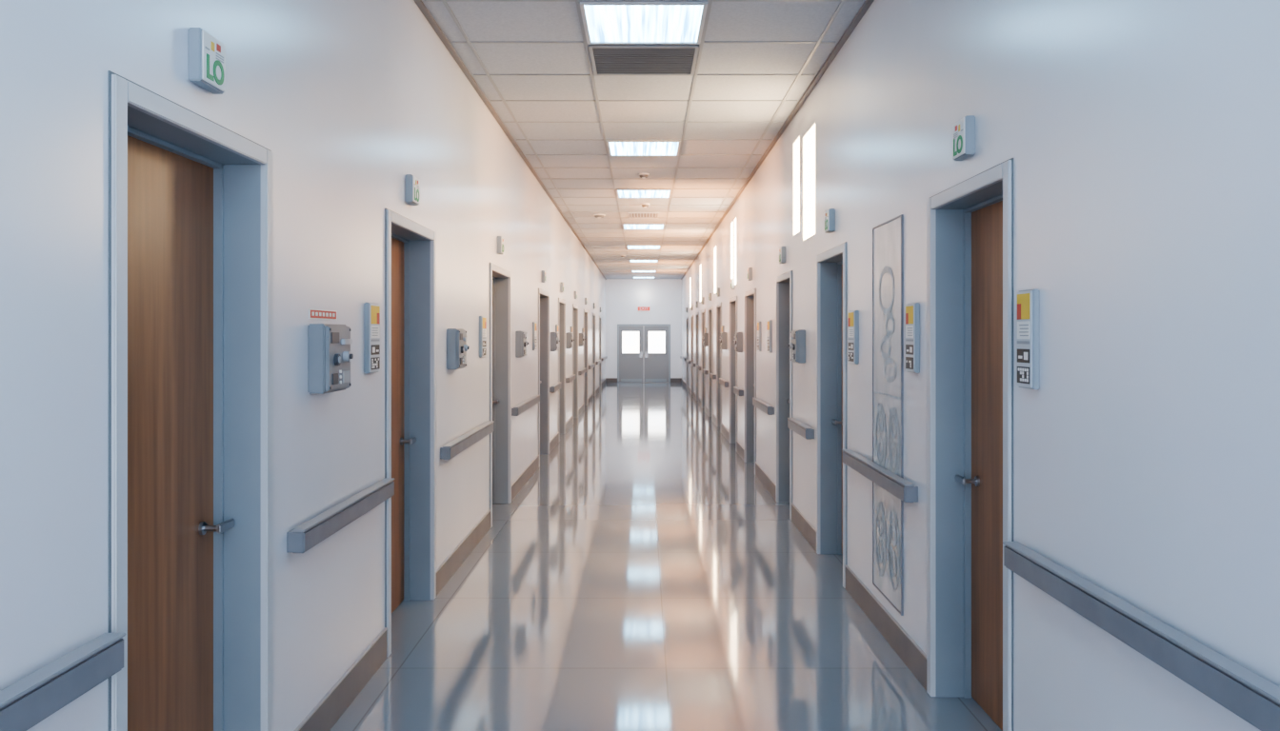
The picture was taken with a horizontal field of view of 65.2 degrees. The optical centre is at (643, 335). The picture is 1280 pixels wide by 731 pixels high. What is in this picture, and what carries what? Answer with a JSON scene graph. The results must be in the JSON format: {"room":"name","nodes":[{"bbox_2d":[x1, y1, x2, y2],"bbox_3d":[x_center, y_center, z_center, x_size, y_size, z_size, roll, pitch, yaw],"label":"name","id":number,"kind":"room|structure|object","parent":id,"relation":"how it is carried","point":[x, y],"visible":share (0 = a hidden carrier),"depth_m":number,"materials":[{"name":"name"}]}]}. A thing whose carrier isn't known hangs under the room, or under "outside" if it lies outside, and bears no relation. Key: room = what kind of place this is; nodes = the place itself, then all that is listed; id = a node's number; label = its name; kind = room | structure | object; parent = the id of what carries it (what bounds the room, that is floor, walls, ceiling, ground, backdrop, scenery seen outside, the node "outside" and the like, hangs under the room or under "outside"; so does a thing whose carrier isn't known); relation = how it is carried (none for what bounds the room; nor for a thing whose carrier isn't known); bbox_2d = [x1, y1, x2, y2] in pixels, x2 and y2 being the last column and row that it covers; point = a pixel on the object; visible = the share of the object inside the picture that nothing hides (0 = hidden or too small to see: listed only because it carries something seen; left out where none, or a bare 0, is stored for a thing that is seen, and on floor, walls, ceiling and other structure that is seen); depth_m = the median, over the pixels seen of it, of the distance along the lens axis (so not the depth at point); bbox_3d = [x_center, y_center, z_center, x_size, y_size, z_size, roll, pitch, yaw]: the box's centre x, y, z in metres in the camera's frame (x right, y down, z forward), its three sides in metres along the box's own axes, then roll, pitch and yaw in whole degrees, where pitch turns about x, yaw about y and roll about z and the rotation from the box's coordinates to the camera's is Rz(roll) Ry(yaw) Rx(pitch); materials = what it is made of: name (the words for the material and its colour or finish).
{"room":"hospital interior","nodes":[
{"label":"hospital interior","id":0,"kind":"room"},
{"bbox_2d":[0,0,605,730],"bbox_3d":[-1.330,-0.130,14.250,0.260,3.260,34.500,0,0,0],"label":"wall","id":1,"kind":"structure","parent":0,"point":[350,99],"depth_m":3.39,"materials":[{"name":"paint"}]},
{"bbox_2d":[0,633,126,730],"bbox_3d":[-1.169,0.695,-0.350,0.062,0.080,5.102,0,0,0],"label":"handrail","id":2,"kind":"object","parent":1,"relation":"attached to","point":[32,699],"visible":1,"depth_m":1.96,"materials":[{"name":"plastic"}]},
{"bbox_2d":[107,70,273,730],"bbox_3d":[-1.318,0.453,2.725,0.264,2.092,0.970,0,0,0],"label":"frame","id":3,"kind":"object","parent":1,"relation":"attached to","point":[243,168],"visible":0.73,"depth_m":3.15,"materials":[{"name":"grey"}]},
{"bbox_2d":[127,135,213,730],"bbox_3d":[-1.373,0.478,2.725,0.045,2.027,0.846,0,0,0],"label":"leaf","id":4,"kind":"object","parent":3,"relation":"in","point":[170,194],"visible":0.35,"depth_m":2.85,"materials":[{"name":"brown wood"}]},
{"bbox_2d":[198,519,234,535],"bbox_3d":[-1.317,0.590,3.086,0.066,0.040,0.112,0,0,0],"label":"door handle","id":5,"kind":"object","parent":4,"relation":"attached to","point":[221,528],"depth_m":3.04,"materials":[{"name":"silver metal"}]},
{"bbox_2d":[188,27,225,94],"bbox_3d":[-1.179,-0.740,2.705,0.042,0.140,0.150,0,0,0],"label":"number sign","id":6,"kind":"object","parent":1,"relation":"attached to","point":[207,54],"visible":1,"depth_m":2.66,"materials":[{"name":"grey"}]},
{"bbox_2d":[308,308,353,394],"bbox_3d":[-1.148,0.058,3.735,0.104,0.305,0.330,0,0,0],"label":"wall control box","id":7,"kind":"object","parent":1,"relation":"attached to","point":[330,354],"visible":1,"depth_m":3.60,"materials":[{"name":"grey"}]},
{"bbox_2d":[286,479,394,553],"bbox_3d":[-1.169,0.695,3.965,0.062,0.080,1.212,0,0,0],"label":"handrail","id":8,"kind":"object","parent":1,"relation":"attached to","point":[309,534],"visible":1,"depth_m":3.73,"materials":[{"name":"plastic"}]},
{"bbox_2d":[364,302,379,373],"bbox_3d":[-1.187,0.013,4.375,0.027,0.305,0.170,0,0,0],"label":"sign","id":9,"kind":"object","parent":1,"relation":"attached to","point":[371,310],"visible":1,"depth_m":4.32,"materials":[{"name":"grey"}]},
{"bbox_2d":[384,207,436,658],"bbox_3d":[-1.318,0.454,5.175,0.264,2.090,1.070,0,0,0],"label":"frame","id":10,"kind":"object","parent":1,"relation":"attached to","point":[419,242],"visible":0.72,"depth_m":5.65,"materials":[{"name":"grey"}]},
{"bbox_2d":[391,238,403,613],"bbox_3d":[-1.373,0.479,5.175,0.045,2.025,0.946,0,0,0],"label":"leaf","id":11,"kind":"object","parent":10,"relation":"in","point":[397,247],"visible":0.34,"depth_m":5.48,"materials":[{"name":"brown wood"}]},
{"bbox_2d":[400,437,416,444],"bbox_3d":[-1.317,0.590,5.586,0.066,0.040,0.112,0,0,0],"label":"door handle","id":12,"kind":"object","parent":11,"relation":"attached to","point":[412,440],"depth_m":5.54,"materials":[{"name":"silver metal"}]},
{"bbox_2d":[405,174,419,205],"bbox_3d":[-1.179,-0.740,5.105,0.042,0.140,0.150,0,0,0],"label":"number sign","id":13,"kind":"object","parent":1,"relation":"attached to","point":[412,184],"visible":1,"depth_m":5.03,"materials":[{"name":"grey"}]},
{"bbox_2d":[294,379,605,730],"bbox_3d":[-1.194,1.428,14.250,0.012,0.142,34.500,0,0,0],"label":"baseboard","id":14,"kind":"structure","parent":1,"relation":"attached to","point":[328,711],"depth_m":4.42,"materials":[{"name":"plastic"}]},
{"bbox_2d":[446,328,469,369],"bbox_3d":[-1.148,0.085,6.225,0.104,0.250,0.270,0,0,0],"label":"wall control box","id":15,"kind":"object","parent":1,"relation":"attached to","point":[457,348],"visible":1,"depth_m":6.10,"materials":[{"name":"grey"}]},
{"bbox_2d":[440,421,493,459],"bbox_3d":[-1.169,0.695,6.745,0.062,0.080,1.712,0,0,0],"label":"handrail","id":16,"kind":"object","parent":1,"relation":"attached to","point":[459,445],"visible":1,"depth_m":6.42,"materials":[{"name":"plastic"}]},
{"bbox_2d":[479,316,486,358],"bbox_3d":[-1.187,0.013,7.370,0.027,0.305,0.200,0,0,0],"label":"backplate","id":17,"kind":"object","parent":1,"relation":"attached to","point":[482,319],"visible":1,"depth_m":7.29,"materials":[{"name":"grey"}]},
{"bbox_2d":[489,262,511,527],"bbox_3d":[-1.318,0.467,8.365,0.264,2.065,1.190,0,0,0],"label":"frame","id":18,"kind":"object","parent":1,"relation":"attached to","point":[500,279],"visible":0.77,"depth_m":8.90,"materials":[{"name":"grey"}]},
{"bbox_2d":[497,236,503,254],"bbox_3d":[-1.179,-0.740,8.235,0.042,0.140,0.150,0,0,0],"label":"number sign","id":19,"kind":"object","parent":1,"relation":"attached to","point":[500,240],"visible":1,"depth_m":8.16,"materials":[{"name":"grey"}]},
{"bbox_2d":[515,331,528,358],"bbox_3d":[-1.148,0.085,9.485,0.104,0.250,0.270,0,0,0],"label":"wall control box","id":20,"kind":"object","parent":1,"relation":"attached to","point":[521,343],"visible":1,"depth_m":9.35,"materials":[{"name":"grey"}]},
{"bbox_2d":[511,395,539,416],"bbox_3d":[-1.169,0.695,10.025,0.062,0.080,1.912,0,0,0],"label":"handrail","id":21,"kind":"object","parent":1,"relation":"attached to","point":[528,404],"visible":1,"depth_m":9.67,"materials":[{"name":"plastic"}]},
{"bbox_2d":[532,321,536,350],"bbox_3d":[-1.187,0.013,10.850,0.027,0.305,0.200,0,0,0],"label":"backplate","id":22,"kind":"object","parent":1,"relation":"attached to","point":[533,323],"visible":1,"depth_m":10.76,"materials":[{"name":"grey"}]},
{"bbox_2d":[538,287,549,466],"bbox_3d":[-1.318,0.481,11.975,0.264,2.035,1.270,0,0,0],"label":"frame","id":23,"kind":"object","parent":1,"relation":"attached to","point":[543,296],"visible":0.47,"depth_m":12.55,"materials":[{"name":"grey"}]},
{"bbox_2d":[541,270,546,282],"bbox_3d":[-1.179,-0.690,11.805,0.042,0.140,0.150,0,0,0],"label":"number sign","id":24,"kind":"object","parent":1,"relation":"attached to","point":[544,279],"visible":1,"depth_m":11.73,"materials":[{"name":"grey"}]},
{"bbox_2d":[550,332,559,351],"bbox_3d":[-1.148,0.085,12.985,0.104,0.250,0.270,0,0,0],"label":"wall control box","id":25,"kind":"object","parent":1,"relation":"attached to","point":[554,341],"visible":1,"depth_m":12.85,"materials":[{"name":"grey"}]},
{"bbox_2d":[549,382,561,393],"bbox_3d":[-1.169,0.695,13.300,0.062,0.080,1.102,0,0,0],"label":"handrail","id":26,"kind":"object","parent":1,"relation":"attached to","point":[558,386],"visible":1,"depth_m":12.94,"materials":[{"name":"plastic"}]},
{"bbox_2d":[558,298,565,434],"bbox_3d":[-1.318,0.486,14.600,0.264,2.025,1.220,0,0,0],"label":"frame","id":27,"kind":"object","parent":1,"relation":"attached to","point":[561,303],"visible":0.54,"depth_m":15.15,"materials":[{"name":"grey"}]},
{"bbox_2d":[566,332,574,348],"bbox_3d":[-1.148,0.085,15.635,0.104,0.250,0.270,0,0,0],"label":"wall control box","id":28,"kind":"object","parent":1,"relation":"attached to","point":[570,340],"visible":1,"depth_m":15.51,"materials":[{"name":"grey"}]},
{"bbox_2d":[565,374,575,382],"bbox_3d":[-1.169,0.695,16.000,0.062,0.080,1.302,0,0,0],"label":"handrail","id":29,"kind":"object","parent":1,"relation":"attached to","point":[570,378],"visible":0.98,"depth_m":15.65,"materials":[{"name":"plastic"}]},
{"bbox_2d":[572,303,578,418],"bbox_3d":[-1.318,0.486,17.450,0.264,2.025,1.320,0,0,0],"label":"frame","id":30,"kind":"object","parent":1,"relation":"attached to","point":[574,308],"visible":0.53,"depth_m":18.05,"materials":[{"name":"grey"}]},
{"bbox_2d":[579,333,584,346],"bbox_3d":[-1.148,0.085,18.635,0.104,0.250,0.270,0,0,0],"label":"wall control box","id":31,"kind":"object","parent":1,"relation":"attached to","point":[581,335],"visible":1,"depth_m":18.50,"materials":[{"name":"grey"}]},
{"bbox_2d":[583,309,588,410],"bbox_3d":[-1.318,0.486,20.650,0.264,2.025,1.320,0,0,0],"label":"frame","id":32,"kind":"object","parent":1,"relation":"attached to","point":[586,312],"visible":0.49,"depth_m":21.25,"materials":[{"name":"grey"}]},
{"bbox_2d":[592,312,595,399],"bbox_3d":[-1.318,0.486,23.950,0.264,2.025,1.320,0,0,0],"label":"frame","id":33,"kind":"object","parent":1,"relation":"attached to","point":[593,314],"visible":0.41,"depth_m":24.55,"materials":[{"name":"grey"}]},
{"bbox_2d":[599,316,601,391],"bbox_3d":[-1.318,0.486,27.400,0.264,2.025,1.220,0,0,0],"label":"frame","id":34,"kind":"object","parent":1,"relation":"attached to","point":[600,317],"visible":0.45,"depth_m":27.95,"materials":[{"name":"grey"}]},
{"bbox_2d":[421,0,865,279],"bbox_3d":[0.000,-1.810,14.350,3.000,0.100,34.700,0,0,0],"label":"ceiling","id":35,"kind":"structure","parent":0,"point":[480,21],"depth_m":7.59,"materials":[{"name":"tile"}]},
{"bbox_2d":[638,173,649,179],"bbox_3d":[0.000,-1.735,10.900,0.120,0.050,0.120,0,0,0],"label":"smoke detector","id":36,"kind":"object","parent":35,"relation":"attached to","point":[642,175],"visible":1,"depth_m":10.86,"materials":[{"name":"white"}]},
{"bbox_2d":[580,1,707,43],"bbox_3d":[0.000,-1.751,5.625,0.676,0.018,0.726,0,0,0],"label":"bezel","id":37,"kind":"object","parent":35,"relation":"attached to","point":[582,4],"visible":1,"depth_m":5.33,"materials":[{"name":"grey"}]},
{"bbox_2d":[584,5,702,41],"bbox_3d":[0.000,-1.753,5.625,0.630,0.006,0.680,0,0,0],"label":"diffuser","id":38,"kind":"object","parent":37,"relation":"attached to","point":[605,23],"visible":1,"depth_m":5.61,"materials":[{"name":"plastic"}]},
{"bbox_2d":[606,140,680,156],"bbox_3d":[0.000,-1.751,9.375,0.676,0.018,0.726,0,0,0],"label":"bezel","id":39,"kind":"object","parent":35,"relation":"attached to","point":[608,142],"visible":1,"depth_m":9.32,"materials":[{"name":"grey"}]},
{"bbox_2d":[609,141,678,155],"bbox_3d":[0.000,-1.753,9.375,0.630,0.006,0.680,0,0,0],"label":"diffuser","id":40,"kind":"object","parent":39,"relation":"attached to","point":[616,148],"visible":1,"depth_m":9.35,"materials":[{"name":"plastic"}]},
{"bbox_2d":[615,189,672,198],"bbox_3d":[0.000,-1.751,12.375,0.676,0.018,0.726,0,0,0],"label":"bezel","id":41,"kind":"object","parent":35,"relation":"attached to","point":[615,190],"visible":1,"depth_m":12.28,"materials":[{"name":"grey"}]},
{"bbox_2d":[618,190,669,197],"bbox_3d":[0.000,-1.753,12.375,0.630,0.006,0.680,0,0,0],"label":"diffuser","id":42,"kind":"object","parent":41,"relation":"attached to","point":[622,193],"visible":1,"depth_m":12.37,"materials":[{"name":"plastic"}]},
{"bbox_2d":[621,223,665,229],"bbox_3d":[0.000,-1.751,16.125,0.676,0.018,0.726,0,0,0],"label":"bezel","id":43,"kind":"object","parent":35,"relation":"attached to","point":[622,224],"visible":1,"depth_m":16.11,"materials":[{"name":"grey"}]},
{"bbox_2d":[623,224,663,228],"bbox_3d":[0.000,-1.753,16.125,0.630,0.006,0.680,0,0,0],"label":"diffuser","id":44,"kind":"object","parent":43,"relation":"attached to","point":[625,226],"visible":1,"depth_m":16.05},
{"bbox_2d":[626,245,660,249],"bbox_3d":[0.000,-1.751,19.875,0.676,0.018,0.726,0,0,0],"label":"bezel","id":45,"kind":"object","parent":35,"relation":"attached to","point":[627,246],"visible":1,"depth_m":20.22,"materials":[{"name":"grey"}]},
{"bbox_2d":[627,245,659,248],"bbox_3d":[0.000,-1.753,19.875,0.630,0.006,0.680,0,0,0],"label":"diffuser","id":46,"kind":"object","parent":45,"relation":"attached to","point":[629,247],"visible":1,"depth_m":19.86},
{"bbox_2d":[629,260,658,262],"bbox_3d":[0.000,-1.751,23.625,0.676,0.018,0.726,0,0,0],"label":"bezel","id":47,"kind":"object","parent":35,"relation":"attached to","point":[630,260],"visible":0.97,"depth_m":23.96,"materials":[{"name":"grey"}]},
{"bbox_2d":[630,260,657,261],"bbox_3d":[0.000,-1.753,23.625,0.630,0.006,0.680,0,0,0],"label":"diffuser","id":48,"kind":"object","parent":47,"relation":"attached to","point":[630,260],"visible":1,"depth_m":23.56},
{"bbox_2d":[424,0,862,279],"bbox_3d":[0.000,-1.757,14.250,2.300,0.006,34.500,0,0,0],"label":"grid","id":49,"kind":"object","parent":35,"relation":"attached to","point":[445,3],"depth_m":7.77,"materials":[{"name":"grey"}]},
{"bbox_2d":[605,279,681,378],"bbox_3d":[0.000,-0.130,31.575,2.920,3.260,0.150,0,0,0],"label":"wall","id":50,"kind":"structure","parent":0,"point":[623,296],"depth_m":31.50,"materials":[{"name":"paint"}]},
{"bbox_2d":[619,325,643,382],"bbox_3d":[-0.398,0.603,31.462,0.775,1.775,0.073,0,0,0],"label":"leaf","id":51,"kind":"object","parent":50,"relation":"attached to","point":[630,337],"visible":1,"depth_m":31.48,"materials":[{"name":"grey paint"}]},
{"bbox_2d":[605,378,681,382],"bbox_3d":[0.000,1.429,31.494,2.374,0.139,0.012,0,0,0],"label":"baseboard","id":52,"kind":"structure","parent":50,"relation":"attached to","point":[608,380],"depth_m":31.49,"materials":[{"name":"plastic"}]},
{"bbox_2d":[637,306,650,311],"bbox_3d":[0.000,-0.830,31.472,0.400,0.160,0.056,0,0,0],"label":"exit sign","id":53,"kind":"object","parent":50,"relation":"attached to","point":[639,309],"visible":1,"depth_m":31.44,"materials":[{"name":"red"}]},
{"bbox_2d":[617,324,670,382],"bbox_3d":[0.000,0.580,31.485,1.680,1.839,0.030,0,0,0],"label":"frame","id":54,"kind":"object","parent":50,"relation":"attached to","point":[617,325],"visible":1,"depth_m":31.47,"materials":[{"name":"grey"}]},
{"bbox_2d":[643,325,668,382],"bbox_3d":[0.398,0.603,31.462,0.775,1.775,0.073,0,0,0],"label":"leaf","id":55,"kind":"object","parent":50,"relation":"attached to","point":[655,337],"visible":1,"depth_m":31.48,"materials":[{"name":"grey paint"}]},
{"bbox_2d":[588,44,699,75],"bbox_3d":[0.000,-1.753,6.390,0.670,0.013,0.660,0,0,0],"label":"ceiling air vent","id":56,"kind":"object","parent":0,"point":[606,59],"depth_m":6.36,"materials":[{"name":"metal"}]},
{"bbox_2d":[628,212,659,219],"bbox_3d":[0.000,-1.750,14.600,0.440,0.019,0.680,0,0,0],"label":"ceiling air vent","id":57,"kind":"object","parent":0,"point":[633,215],"depth_m":14.63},
{"bbox_2d":[329,382,1001,730],"bbox_3d":[0.000,1.550,14.350,3.000,0.100,34.700,0,0,0],"label":"floor","id":58,"kind":"structure","parent":0,"point":[644,577],"depth_m":5.31,"materials":[{"name":"tile"}]},
{"bbox_2d":[681,0,1279,730],"bbox_3d":[1.330,-0.130,14.250,0.260,3.260,34.500,0,0,0],"label":"wall","id":59,"kind":"structure","parent":0,"point":[1142,137],"depth_m":2.72,"materials":[{"name":"paint"}]},
{"bbox_2d":[413,0,874,279],"bbox_3d":[0.000,-1.751,14.250,2.400,0.018,34.500,0,0,0],"label":"trim","id":60,"kind":"structure","parent":59,"relation":"attached to","point":[419,3],"depth_m":7.26,"materials":[{"name":"grey"}]},
{"bbox_2d":[686,316,688,391],"bbox_3d":[1.318,0.496,27.350,0.264,2.005,1.120,0,0,0],"label":"frame","id":61,"kind":"object","parent":59,"relation":"attached to","point":[688,316],"visible":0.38,"depth_m":26.83,"materials":[{"name":"grey"}]},
{"bbox_2d":[690,314,693,397],"bbox_3d":[1.318,0.496,24.700,0.264,2.005,1.020,0,0,0],"label":"frame","id":62,"kind":"object","parent":59,"relation":"attached to","point":[691,316],"visible":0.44,"depth_m":25.15,"materials":[{"name":"grey"}]},
{"bbox_2d":[695,312,699,400],"bbox_3d":[1.318,0.496,22.400,0.264,2.005,1.020,0,0,0],"label":"frame","id":63,"kind":"object","parent":59,"relation":"attached to","point":[697,313],"visible":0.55,"depth_m":22.85,"materials":[{"name":"grey"}]},
{"bbox_2d":[700,309,705,408],"bbox_3d":[1.318,0.496,20.050,0.264,2.005,1.120,0,0,0],"label":"frame","id":64,"kind":"object","parent":59,"relation":"attached to","point":[703,312],"visible":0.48,"depth_m":20.55,"materials":[{"name":"grey"}]},
{"bbox_2d":[701,333,708,346],"bbox_3d":[1.148,0.085,18.735,0.104,0.250,0.270,0,0,0],"label":"wall control box","id":65,"kind":"object","parent":59,"relation":"attached to","point":[705,339],"visible":1,"depth_m":18.61,"materials":[{"name":"grey"}]},
{"bbox_2d":[708,306,712,420],"bbox_3d":[1.318,0.496,17.900,0.264,2.005,1.020,0,0,0],"label":"frame","id":66,"kind":"object","parent":59,"relation":"attached to","point":[710,308],"visible":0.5,"depth_m":18.35,"materials":[{"name":"grey"}]},
{"bbox_2d":[713,245,716,294],"bbox_3d":[1.230,-1.100,16.900,0.059,0.796,0.596,0,0,0],"label":"window","id":67,"kind":"structure","parent":59,"relation":"in","point":[714,248],"depth_m":17.08,"materials":[{"name":"white"}]},
{"bbox_2d":[716,302,721,426],"bbox_3d":[1.318,0.496,15.900,0.264,2.005,1.020,0,0,0],"label":"frame","id":68,"kind":"object","parent":59,"relation":"attached to","point":[718,306],"visible":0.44,"depth_m":16.35,"materials":[{"name":"grey"}]},
{"bbox_2d":[719,332,726,349],"bbox_3d":[1.148,0.085,14.535,0.104,0.250,0.270,0,0,0],"label":"wall control box","id":69,"kind":"object","parent":59,"relation":"attached to","point":[723,340],"visible":1,"depth_m":14.40,"materials":[{"name":"grey"}]},
{"bbox_2d":[719,378,728,387],"bbox_3d":[1.169,0.695,14.650,0.062,0.080,1.102,0,0,0],"label":"handrail","id":70,"kind":"object","parent":59,"relation":"attached to","point":[724,383],"visible":1,"depth_m":14.34,"materials":[{"name":"plastic"}]},
{"bbox_2d":[730,221,732,279],"bbox_3d":[1.230,-1.100,13.675,0.059,0.896,0.346,0,0,0],"label":"window","id":71,"kind":"structure","parent":59,"relation":"in","point":[731,222],"depth_m":13.76,"materials":[{"name":"white"}]},
{"bbox_2d":[729,296,737,451],"bbox_3d":[1.318,0.496,13.380,0.264,2.005,1.060,0,0,0],"label":"frame","id":72,"kind":"object","parent":59,"relation":"attached to","point":[732,301],"visible":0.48,"depth_m":13.85,"materials":[{"name":"grey"}]},
{"bbox_2d":[733,217,736,285],"bbox_3d":[1.230,-1.100,13.175,0.059,0.896,0.346,0,0,0],"label":"window","id":73,"kind":"structure","parent":59,"relation":"in","point":[734,219],"depth_m":13.33,"materials":[{"name":"white"}]},
{"bbox_2d":[733,332,742,352],"bbox_3d":[1.148,0.085,12.235,0.104,0.250,0.270,0,0,0],"label":"wall control box","id":74,"kind":"object","parent":59,"relation":"attached to","point":[738,341],"visible":1,"depth_m":12.10,"materials":[{"name":"grey"}]},
{"bbox_2d":[733,386,743,396],"bbox_3d":[1.169,0.695,12.350,0.062,0.080,0.702,0,0,0],"label":"handrail","id":75,"kind":"object","parent":59,"relation":"attached to","point":[738,391],"visible":1,"depth_m":12.15,"materials":[{"name":"plastic"}]},
{"bbox_2d":[747,267,752,280],"bbox_3d":[1.179,-0.680,11.135,0.042,0.140,0.150,0,0,0],"label":"number sign","id":76,"kind":"object","parent":59,"relation":"attached to","point":[750,270],"visible":1,"depth_m":11.06,"materials":[{"name":"grey"}]},
{"bbox_2d":[744,287,756,475],"bbox_3d":[1.318,0.496,11.250,0.264,2.005,1.120,0,0,0],"label":"frame","id":77,"kind":"object","parent":59,"relation":"attached to","point":[750,295],"visible":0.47,"depth_m":11.75,"materials":[{"name":"grey"}]},
{"bbox_2d":[757,321,760,351],"bbox_3d":[1.187,0.013,10.290,0.027,0.305,0.180,0,0,0],"label":"backplate","id":78,"kind":"object","parent":59,"relation":"attached to","point":[758,323],"visible":1,"depth_m":10.20,"materials":[{"name":"grey"}]},
{"bbox_2d":[752,398,774,415],"bbox_3d":[1.169,0.695,9.850,0.062,0.080,1.302,0,0,0],"label":"handrail","id":79,"kind":"object","parent":59,"relation":"attached to","point":[759,404],"visible":1,"depth_m":9.54,"materials":[{"name":"plastic"}]},
{"bbox_2d":[767,320,772,353],"bbox_3d":[1.187,0.013,9.440,0.027,0.305,0.180,0,0,0],"label":"backplate","id":80,"kind":"object","parent":59,"relation":"attached to","point":[770,322],"visible":1,"depth_m":9.35,"materials":[{"name":"grey"}]},
{"bbox_2d":[779,246,785,263],"bbox_3d":[1.179,-0.680,8.515,0.042,0.140,0.150,0,0,0],"label":"number sign","id":81,"kind":"object","parent":59,"relation":"attached to","point":[782,250],"visible":1,"depth_m":8.44,"materials":[{"name":"grey"}]},
{"bbox_2d":[775,270,792,520],"bbox_3d":[1.318,0.486,8.540,0.264,2.025,0.940,0,0,0],"label":"frame","id":82,"kind":"object","parent":59,"relation":"attached to","point":[783,283],"visible":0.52,"depth_m":8.95,"materials":[{"name":"grey"}]},
{"bbox_2d":[792,134,799,237],"bbox_3d":[1.230,-1.170,7.880,0.059,0.756,0.356,0,0,0],"label":"window","id":83,"kind":"structure","parent":59,"relation":"in","point":[796,144],"depth_m":7.93,"materials":[{"name":"white"}]},
{"bbox_2d":[788,329,805,363],"bbox_3d":[1.148,0.085,7.535,0.104,0.250,0.270,0,0,0],"label":"wall control box","id":84,"kind":"object","parent":59,"relation":"attached to","point":[797,345],"visible":1,"depth_m":7.41,"materials":[{"name":"grey"}]},
{"bbox_2d":[787,418,814,439],"bbox_3d":[1.169,0.695,7.485,0.062,0.080,0.892,0,0,0],"label":"handrail","id":85,"kind":"object","parent":59,"relation":"attached to","point":[804,430],"visible":1,"depth_m":7.28,"materials":[{"name":"plastic"}]},
{"bbox_2d":[681,379,926,690],"bbox_3d":[1.194,1.428,14.250,0.012,0.142,34.500,0,0,0],"label":"baseboard","id":86,"kind":"structure","parent":59,"relation":"attached to","point":[910,652],"depth_m":5.24,"materials":[{"name":"plastic"}]},
{"bbox_2d":[802,121,815,241],"bbox_3d":[1.230,-1.100,7.280,0.059,0.796,0.556,0,0,0],"label":"window","id":87,"kind":"structure","parent":59,"relation":"in","point":[809,139],"depth_m":7.33,"materials":[{"name":"white"}]},
{"bbox_2d":[824,208,835,233],"bbox_3d":[1.179,-0.725,6.350,0.042,0.140,0.150,0,0,0],"label":"number sign","id":88,"kind":"object","parent":59,"relation":"attached to","point":[830,214],"visible":1,"depth_m":6.28,"materials":[{"name":"grey"}]},
{"bbox_2d":[816,241,846,588],"bbox_3d":[1.318,0.474,6.400,0.264,2.050,0.990,0,0,0],"label":"frame","id":89,"kind":"object","parent":59,"relation":"attached to","point":[829,264],"visible":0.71,"depth_m":6.83,"materials":[{"name":"grey"}]},
{"bbox_2d":[841,264,842,554],"bbox_3d":[1.373,0.499,6.400,0.045,1.985,0.866,0,0,0],"label":"leaf","id":90,"kind":"object","parent":59,"relation":"attached to","point":[842,265],"visible":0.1,"depth_m":6.80,"materials":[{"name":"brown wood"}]},
{"bbox_2d":[847,310,859,364],"bbox_3d":[1.187,0.013,5.670,0.027,0.305,0.180,0,0,0],"label":"backplate","id":91,"kind":"object","parent":59,"relation":"attached to","point":[852,315],"visible":1,"depth_m":5.59,"materials":[{"name":"grey"}]},
{"bbox_2d":[841,449,918,502],"bbox_3d":[1.169,0.695,5.058,0.062,0.080,1.367,0,0,0],"label":"handrail","id":92,"kind":"object","parent":59,"relation":"attached to","point":[898,487],"visible":1,"depth_m":4.80,"materials":[{"name":"plastic"}]},
{"bbox_2d":[872,214,903,616],"bbox_3d":[1.195,0.370,4.915,0.010,1.856,0.586,0,0,0],"label":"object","id":93,"kind":"object","parent":59,"relation":"attached to","point":[888,237],"visible":0.99,"depth_m":4.88,"materials":[{"name":"plastic"}]},
{"bbox_2d":[874,265,899,591],"bbox_3d":[1.194,0.440,4.915,0.003,1.560,0.510,0,0,0],"label":"print","id":94,"kind":"object","parent":93,"relation":"attached to","point":[887,278],"depth_m":4.91},
{"bbox_2d":[905,302,919,373],"bbox_3d":[1.187,0.013,4.420,0.027,0.305,0.150,0,0,0],"label":"sign","id":95,"kind":"object","parent":59,"relation":"attached to","point":[912,310],"visible":1,"depth_m":4.36,"materials":[{"name":"grey"}]},
{"bbox_2d":[952,115,975,160],"bbox_3d":[1.179,-0.725,3.691,0.042,0.140,0.150,0,0,0],"label":"number sign","id":96,"kind":"object","parent":59,"relation":"attached to","point":[964,130],"visible":1,"depth_m":3.63,"materials":[{"name":"grey"}]},
{"bbox_2d":[926,158,1013,730],"bbox_3d":[1.318,0.462,3.721,0.264,2.075,0.950,0,0,0],"label":"frame","id":97,"kind":"object","parent":59,"relation":"attached to","point":[949,211],"visible":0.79,"depth_m":4.14,"materials":[{"name":"grey"}]},
{"bbox_2d":[971,200,1002,730],"bbox_3d":[1.373,0.487,3.721,0.045,2.010,0.826,0,0,0],"label":"leaf","id":98,"kind":"object","parent":97,"relation":"attached to","point":[987,223],"visible":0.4,"depth_m":3.94,"materials":[{"name":"brown wood"}]},
{"bbox_2d":[955,475,979,486],"bbox_3d":[1.317,0.590,4.072,0.066,0.040,0.112,0,0,0],"label":"door handle","id":99,"kind":"object","parent":98,"relation":"attached to","point":[959,479],"depth_m":4.03,"materials":[{"name":"silver metal"}]},
{"bbox_2d":[1016,289,1039,389],"bbox_3d":[1.187,0.013,3.095,0.027,0.305,0.130,0,0,0],"label":"room sign","id":100,"kind":"object","parent":59,"relation":"attached to","point":[1028,300],"visible":1,"depth_m":3.06,"materials":[{"name":"grey"}]},
{"bbox_2d":[1002,541,1279,730],"bbox_3d":[1.169,0.695,0.135,0.062,0.080,6.072,0,0,0],"label":"handrail","id":101,"kind":"object","parent":59,"relation":"attached to","point":[1254,699],"visible":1,"depth_m":2.22,"materials":[{"name":"plastic"}]},
{"bbox_3d":[0.000,-1.751,27.375,0.676,0.018,0.726,0,0,0],"label":"bezel","id":102,"kind":"object","parent":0,"visible":0},
{"bbox_2d":[632,270,655,272],"bbox_3d":[0.000,-1.753,27.375,0.630,0.006,0.680,0,0,0],"label":"diffuser","id":103,"kind":"object","parent":102,"relation":"attached to","point":[632,270],"visible":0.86,"depth_m":27.43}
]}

